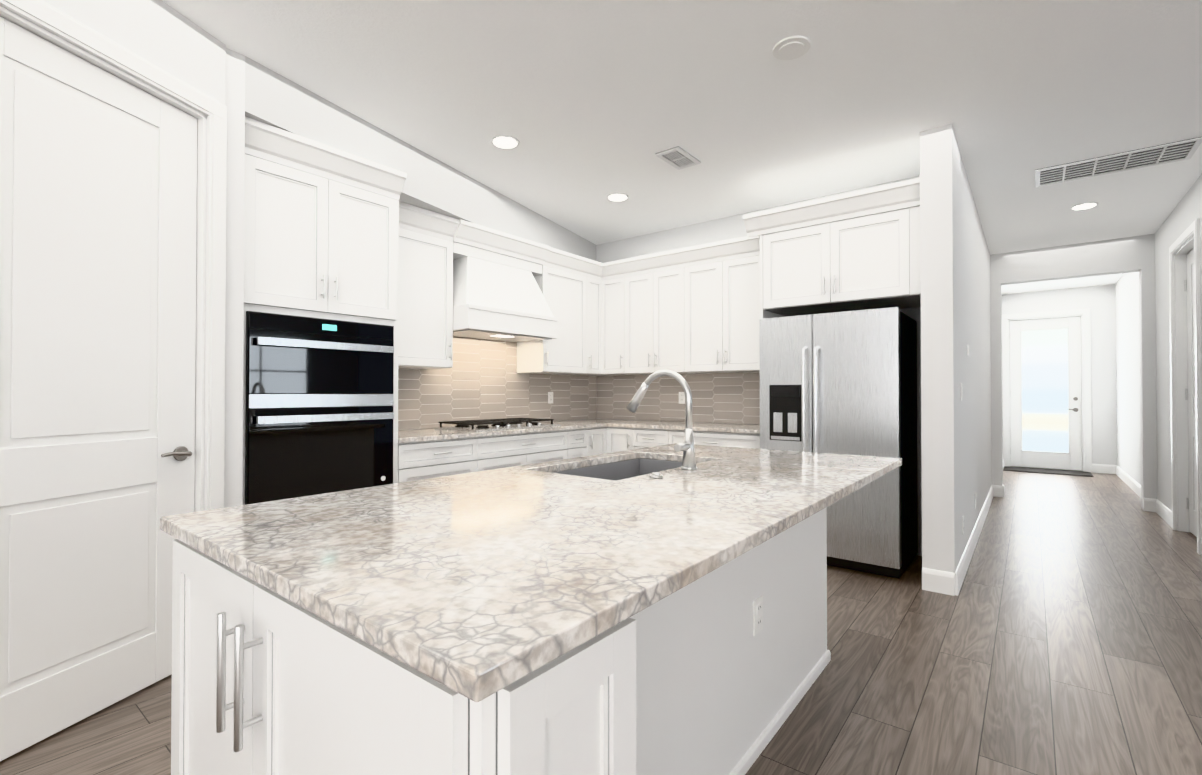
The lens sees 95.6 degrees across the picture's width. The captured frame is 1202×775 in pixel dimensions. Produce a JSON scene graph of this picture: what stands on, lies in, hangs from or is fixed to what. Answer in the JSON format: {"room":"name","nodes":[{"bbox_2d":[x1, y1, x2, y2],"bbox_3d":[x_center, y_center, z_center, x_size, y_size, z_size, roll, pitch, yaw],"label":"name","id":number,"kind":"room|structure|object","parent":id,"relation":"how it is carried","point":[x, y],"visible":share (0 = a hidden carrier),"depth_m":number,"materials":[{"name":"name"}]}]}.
{"room":"kitchen","nodes":[
{"label":"kitchen","id":0,"kind":"room"},
{"bbox_2d":[0,466,1201,774],"bbox_3d":[2.772,1.282,1.958,10.600,0.100,17.200,0,-1,38],"label":"floor","id":1,"kind":"structure","parent":0,"point":[1060,634],"depth_m":2.39,"materials":[{"name":"brown wood"}]},
{"bbox_2d":[242,116,406,504],"bbox_3d":[-1.757,-0.040,3.229,0.721,2.570,0.895,0,-1,38],"label":"tall cabinet","id":2,"kind":"object","parent":1,"relation":"on","point":[320,330],"visible":0.62,"depth_m":3.00,"materials":[{"name":"white wood"}]},
{"bbox_2d":[245,311,393,504],"bbox_3d":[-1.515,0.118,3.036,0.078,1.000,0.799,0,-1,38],"label":"oven","id":3,"kind":"object","parent":2,"relation":"in","point":[319,389],"depth_m":2.99,"materials":[{"name":"black glass"}]},
{"bbox_2d":[398,438,485,482],"bbox_3d":[-1.305,0.803,3.868,0.628,0.896,0.677,0,-1,38],"label":"base cabinet","id":4,"kind":"object","parent":1,"relation":"on","point":[465,446],"depth_m":3.66,"materials":[{"name":"white wood"}]},
{"bbox_2d":[398,419,641,441],"bbox_3d":[-0.652,0.345,4.687,0.646,0.033,2.764,0,-1,38],"label":"countertop","id":5,"kind":"structure","parent":4,"relation":"on","point":[436,434],"depth_m":4.14,"materials":[{"name":"beige stone"}]},
{"bbox_2d":[434,418,560,431],"bbox_3d":[-0.823,0.298,4.466,0.510,0.056,0.910,0,-1,38],"label":"cooktop","id":6,"kind":"object","parent":5,"relation":"in","point":[506,423],"depth_m":4.30,"materials":[{"name":"black metal"}]},
{"bbox_2d":[160,474,884,774],"bbox_3d":[0.127,0.781,1.753,1.077,0.898,2.269,0,-1,38],"label":"kitchen island","id":7,"kind":"object","parent":1,"relation":"on","point":[658,610],"depth_m":0.93,"materials":[{"name":"white wood"}]},
{"bbox_2d":[160,444,901,709],"bbox_3d":[0.149,0.316,1.802,1.124,0.030,2.310,0,-1,38],"label":"island countertop","id":8,"kind":"structure","parent":7,"relation":"on","point":[488,580],"depth_m":1.03,"materials":[{"name":"beige stone"}]},
{"bbox_2d":[552,454,703,477],"bbox_3d":[0.116,0.444,2.184,0.444,0.244,0.774,0,-1,38],"label":"sink","id":9,"kind":"object","parent":8,"relation":"in","point":[635,463],"depth_m":2.48,"materials":[{"name":"grey metal"}]},
{"bbox_2d":[626,370,699,469],"bbox_3d":[0.212,0.117,2.083,0.310,0.371,0.115,0,-1,38],"label":"faucet","id":10,"kind":"object","parent":8,"relation":"on","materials":[{"name":"silver metal"}]},
{"bbox_2d":[486,430,573,469],"bbox_3d":[-0.832,0.809,4.468,0.628,0.896,1.089,0,-1,38],"label":"base cabinet","id":11,"kind":"object","parent":1,"relation":"on","point":[507,450],"depth_m":4.29,"materials":[{"name":"white wood"}]},
{"bbox_2d":[574,430,581,457],"bbox_3d":[-0.454,0.814,4.948,0.628,0.896,0.371,0,-1,38],"label":"base cabinet","id":12,"kind":"object","parent":1,"relation":"on","point":[577,433],"depth_m":4.77,"materials":[{"name":"white wood"}]},
{"bbox_2d":[582,426,609,456],"bbox_3d":[-0.277,0.816,5.133,0.677,0.896,0.360,0,-1,38],"label":"base cabinet","id":13,"kind":"object","parent":1,"relation":"on","point":[595,439],"depth_m":4.97,"materials":[{"name":"white wood"}]},
{"bbox_2d":[610,426,637,452],"bbox_3d":[0.365,0.817,5.208,0.379,0.896,0.678,0,-1,38],"label":"base cabinet","id":14,"kind":"object","parent":1,"relation":"on","point":[622,438],"depth_m":4.98,"materials":[{"name":"white wood"}]},
{"bbox_2d":[638,430,661,448],"bbox_3d":[0.631,0.815,5.031,0.481,0.896,0.628,0,-1,38],"label":"base cabinet","id":15,"kind":"object","parent":1,"relation":"on","point":[646,438],"depth_m":4.80,"materials":[{"name":"white wood"}]},
{"bbox_2d":[662,430,759,448],"bbox_3d":[1.070,0.811,4.684,0.876,0.896,0.628,0,-1,38],"label":"base cabinet","id":16,"kind":"object","parent":1,"relation":"on","point":[700,437],"depth_m":4.41,"materials":[{"name":"white wood"}]},
{"bbox_2d":[606,422,759,433],"bbox_3d":[0.833,0.347,4.864,1.466,0.033,0.647,0,-1,38],"label":"countertop","id":17,"kind":"structure","parent":16,"relation":"on","point":[711,428],"depth_m":4.69,"materials":[{"name":"beige stone"}]},
{"bbox_2d":[759,307,917,578],"bbox_3d":[1.739,0.365,4.004,0.915,1.775,0.821,0,-1,38],"label":"refrigerator","id":18,"kind":"object","parent":1,"relation":"on","point":[845,382],"visible":0.69,"depth_m":3.67,"materials":[{"name":"silver metal"}]},
{"bbox_2d":[1003,466,1093,476],"bbox_3d":[6.845,1.287,8.375,1.050,0.015,0.560,0,-1,38],"label":"rug","id":19,"kind":"object","parent":1,"relation":"on","point":[1052,471],"visible":0.98,"depth_m":8.29,"materials":[{"name":"grey fabric"}]},
{"bbox_2d":[0,0,1201,572],"bbox_3d":[3.377,-0.181,2.664,9.788,2.840,14.246,0,-1,38],"label":"wall","id":20,"kind":"structure","parent":0,"point":[964,278],"depth_m":3.87,"materials":[{"name":"white paint"}]},
{"bbox_2d":[0,16,196,760],"bbox_3d":[-1.918,0.006,2.026,0.390,2.430,0.769,0,-1,38],"label":"door leaf","id":21,"kind":"structure","parent":20,"relation":"in","point":[98,195],"depth_m":2.02,"materials":[{"name":"white wood"}]},
{"bbox_2d":[0,0,226,511],"bbox_3d":[-1.891,-0.040,2.036,0.535,2.545,0.948,0,-1,38],"label":"door frame","id":22,"kind":"structure","parent":20,"relation":"attached to","point":[210,260],"depth_m":2.44,"materials":[{"name":"white wood"}]},
{"bbox_2d":[398,218,457,368],"bbox_3d":[-1.436,-0.643,3.951,0.339,0.990,0.622,0,-1,38],"label":"upper cabinet","id":23,"kind":"object","parent":20,"relation":"attached to","point":[426,254],"depth_m":3.92,"materials":[{"name":"white wood"}]},
{"bbox_2d":[398,336,597,429],"bbox_3d":[-0.902,-0.065,4.889,0.012,0.788,2.765,0,-1,38],"label":"backsplash","id":24,"kind":"structure","parent":20,"relation":"attached to","point":[481,379],"depth_m":4.76,"materials":[{"name":"beige tile"}]},
{"bbox_2d":[548,392,552,403],"bbox_3d":[-0.497,0.101,5.388,0.007,0.115,0.072,0,-1,38],"label":"outlet","id":25,"kind":"object","parent":24,"relation":"attached to","point":[550,394],"depth_m":5.38,"materials":[{"name":"white plastic"}]},
{"bbox_2d":[454,234,557,341],"bbox_3d":[-0.878,-0.761,4.520,0.512,0.667,0.955,0,-1,38],"label":"range hood","id":26,"kind":"object","parent":20,"relation":"attached to","point":[498,296],"depth_m":4.39,"materials":[{"name":"white wood"}]},
{"bbox_2d":[517,262,581,374],"bbox_3d":[-0.446,-0.631,5.207,0.339,0.990,0.657,0,-1,38],"label":"upper cabinet","id":27,"kind":"object","parent":20,"relation":"attached to","point":[564,356],"depth_m":5.08,"materials":[{"name":"white wood"}]},
{"bbox_2d":[566,270,601,375],"bbox_3d":[-0.199,-0.628,5.491,0.375,0.990,0.302,0,-1,38],"label":"upper cabinet","id":28,"kind":"object","parent":20,"relation":"attached to","point":[591,280],"depth_m":5.40,"materials":[{"name":"white wood"}]},
{"bbox_2d":[602,270,633,374],"bbox_3d":[0.228,-0.628,5.521,0.357,0.990,0.378,0,-1,38],"label":"upper cabinet","id":29,"kind":"object","parent":20,"relation":"attached to","point":[616,284],"depth_m":5.41,"materials":[{"name":"white wood"}]},
{"bbox_2d":[630,262,677,374],"bbox_3d":[0.600,-0.631,5.253,0.765,0.990,0.339,0,-1,38],"label":"upper cabinet","id":30,"kind":"object","parent":20,"relation":"attached to","point":[653,289],"depth_m":5.12,"materials":[{"name":"white wood"}]},
{"bbox_2d":[598,372,759,424],"bbox_3d":[0.782,0.100,5.314,2.100,0.465,0.010,0,-1,38],"label":"backsplash","id":31,"kind":"structure","parent":20,"relation":"attached to","point":[733,398],"depth_m":5.25,"materials":[{"name":"beige tile"}]},
{"bbox_2d":[679,392,684,403],"bbox_3d":[0.787,0.100,5.298,0.072,0.115,0.007,0,-1,38],"label":"outlet","id":32,"kind":"object","parent":31,"relation":"attached to","point":[681,397],"depth_m":5.30,"materials":[{"name":"white plastic"}]},
{"bbox_2d":[678,250,777,373],"bbox_3d":[1.158,-0.635,4.813,0.882,0.990,0.339,0,-1,38],"label":"upper cabinet","id":33,"kind":"object","parent":20,"relation":"attached to","point":[703,308],"depth_m":4.70,"materials":[{"name":"white wood"}]},
{"bbox_2d":[758,218,833,316],"bbox_3d":[1.648,-0.901,4.238,0.554,0.610,0.639,0,-1,38],"label":"upper cabinet","id":34,"kind":"object","parent":20,"relation":"attached to","point":[787,251],"depth_m":4.05,"materials":[{"name":"white wood"}]},
{"bbox_2d":[818,198,920,311],"bbox_3d":[2.018,-0.903,3.946,0.627,0.610,0.639,0,-1,38],"label":"upper cabinet","id":35,"kind":"object","parent":20,"relation":"attached to","point":[869,257],"depth_m":3.72,"materials":[{"name":"white wood"}]},
{"bbox_2d":[960,383,961,400],"bbox_3d":[2.390,0.028,3.610,0.007,0.115,0.072,0,-1,38],"label":"light switch","id":36,"kind":"object","parent":20,"relation":"attached to","point":[960,400],"depth_m":3.58,"materials":[{"name":"white plastic"}]},
{"bbox_2d":[962,515,963,534],"bbox_3d":[2.420,0.919,3.640,0.007,0.115,0.072,0,-1,38],"label":"outlet","id":37,"kind":"object","parent":20,"relation":"attached to","point":[963,515],"depth_m":3.63,"materials":[{"name":"white plastic"}]},
{"bbox_2d":[952,485,994,595],"bbox_3d":[3.354,1.194,4.814,0.022,0.134,3.996,0,-1,38],"label":"baseboard","id":38,"kind":"structure","parent":20,"relation":"attached to","point":[958,577],"depth_m":3.94,"materials":[{"name":"white wood"}]},
{"bbox_2d":[1009,316,1081,470],"bbox_3d":[7.076,0.093,8.691,0.890,2.386,0.106,0,-1,38],"label":"door leaf","id":39,"kind":"structure","parent":20,"relation":"in","point":[1045,399],"depth_m":8.69,"materials":[{"name":"white wood"}]},
{"bbox_2d":[1002,308,1091,471],"bbox_3d":[7.088,0.046,8.703,1.100,2.505,0.163,0,-1,38],"label":"door frame","id":40,"kind":"structure","parent":20,"relation":"attached to","point":[1086,314],"depth_m":8.43,"materials":[{"name":"white wood"}]},
{"bbox_2d":[1115,465,1151,509],"bbox_3d":[6.725,1.214,6.903,0.016,0.134,3.140,0,-1,38],"label":"baseboard","id":41,"kind":"structure","parent":20,"relation":"attached to","point":[1135,486],"depth_m":6.84,"materials":[{"name":"white wood"}]},
{"bbox_2d":[1152,499,1171,526],"bbox_3d":[5.381,1.197,5.210,0.030,0.134,0.865,0,-1,38],"label":"baseboard","id":42,"kind":"structure","parent":20,"relation":"attached to","point":[1164,512],"depth_m":5.24,"materials":[{"name":"white wood"}]},
{"bbox_2d":[1169,218,1201,554],"bbox_3d":[4.854,-0.006,4.436,0.163,2.525,1.020,0,-1,38],"label":"door frame","id":43,"kind":"structure","parent":20,"relation":"attached to","point":[1178,251],"depth_m":4.77,"materials":[{"name":"white wood"}]},
{"bbox_2d":[1184,249,1196,536],"bbox_3d":[4.873,0.040,4.424,0.050,2.408,0.818,0,-1,38],"label":"door leaf","id":44,"kind":"structure","parent":20,"relation":"in","point":[1190,394],"depth_m":4.64,"materials":[{"name":"white wood"}]},
{"bbox_2d":[162,0,1201,293],"bbox_3d":[2.772,-1.658,1.987,10.600,0.100,17.200,0,-1,38],"label":"ceiling","id":45,"kind":"structure","parent":0,"point":[590,104],"depth_m":2.96,"materials":[{"name":"white paint"}]},
{"bbox_2d":[491,135,519,148],"bbox_3d":[-0.621,-1.588,3.529,0.186,0.008,0.186,0,-1,38],"label":"recessed light","id":46,"kind":"object","parent":45,"relation":"in","point":[504,141],"visible":1,"depth_m":3.52,"materials":[{"name":"white"}]},
{"bbox_2d":[606,193,628,201],"bbox_3d":[0.137,-1.578,4.523,0.186,0.008,0.186,0,-1,38],"label":"recessed light","id":47,"kind":"object","parent":45,"relation":"in","point":[616,197],"visible":1,"depth_m":4.51,"materials":[{"name":"white"}]},
{"bbox_2d":[655,146,700,169],"bbox_3d":[0.536,-1.584,3.769,0.180,0.012,0.310,0,-1,38],"label":"ceiling vent","id":48,"kind":"object","parent":45,"relation":"in","point":[678,157],"visible":1,"depth_m":3.75,"materials":[{"name":"white metal"}]},
{"bbox_2d":[773,36,810,59],"bbox_3d":[0.896,-1.592,2.562,0.170,0.020,0.170,0,-1,38],"label":"smoke detector","id":49,"kind":"object","parent":45,"relation":"attached to","point":[791,47],"visible":1,"depth_m":2.54,"materials":[{"name":"white plastic"}]},
{"bbox_2d":[1070,202,1098,209],"bbox_3d":[4.206,-1.576,4.741,0.186,0.008,0.186,0,-1,38],"label":"recessed light","id":50,"kind":"object","parent":45,"relation":"in","point":[1084,206],"visible":0.94,"depth_m":4.73,"materials":[{"name":"white"}]},
{"bbox_2d":[1035,137,1201,186],"bbox_3d":[3.618,-1.583,3.867,0.840,0.012,0.400,0,-1,38],"label":"ceiling vent","id":51,"kind":"object","parent":45,"relation":"in","point":[1182,150],"visible":0.98,"depth_m":3.84,"materials":[{"name":"white metal"}]}
]}

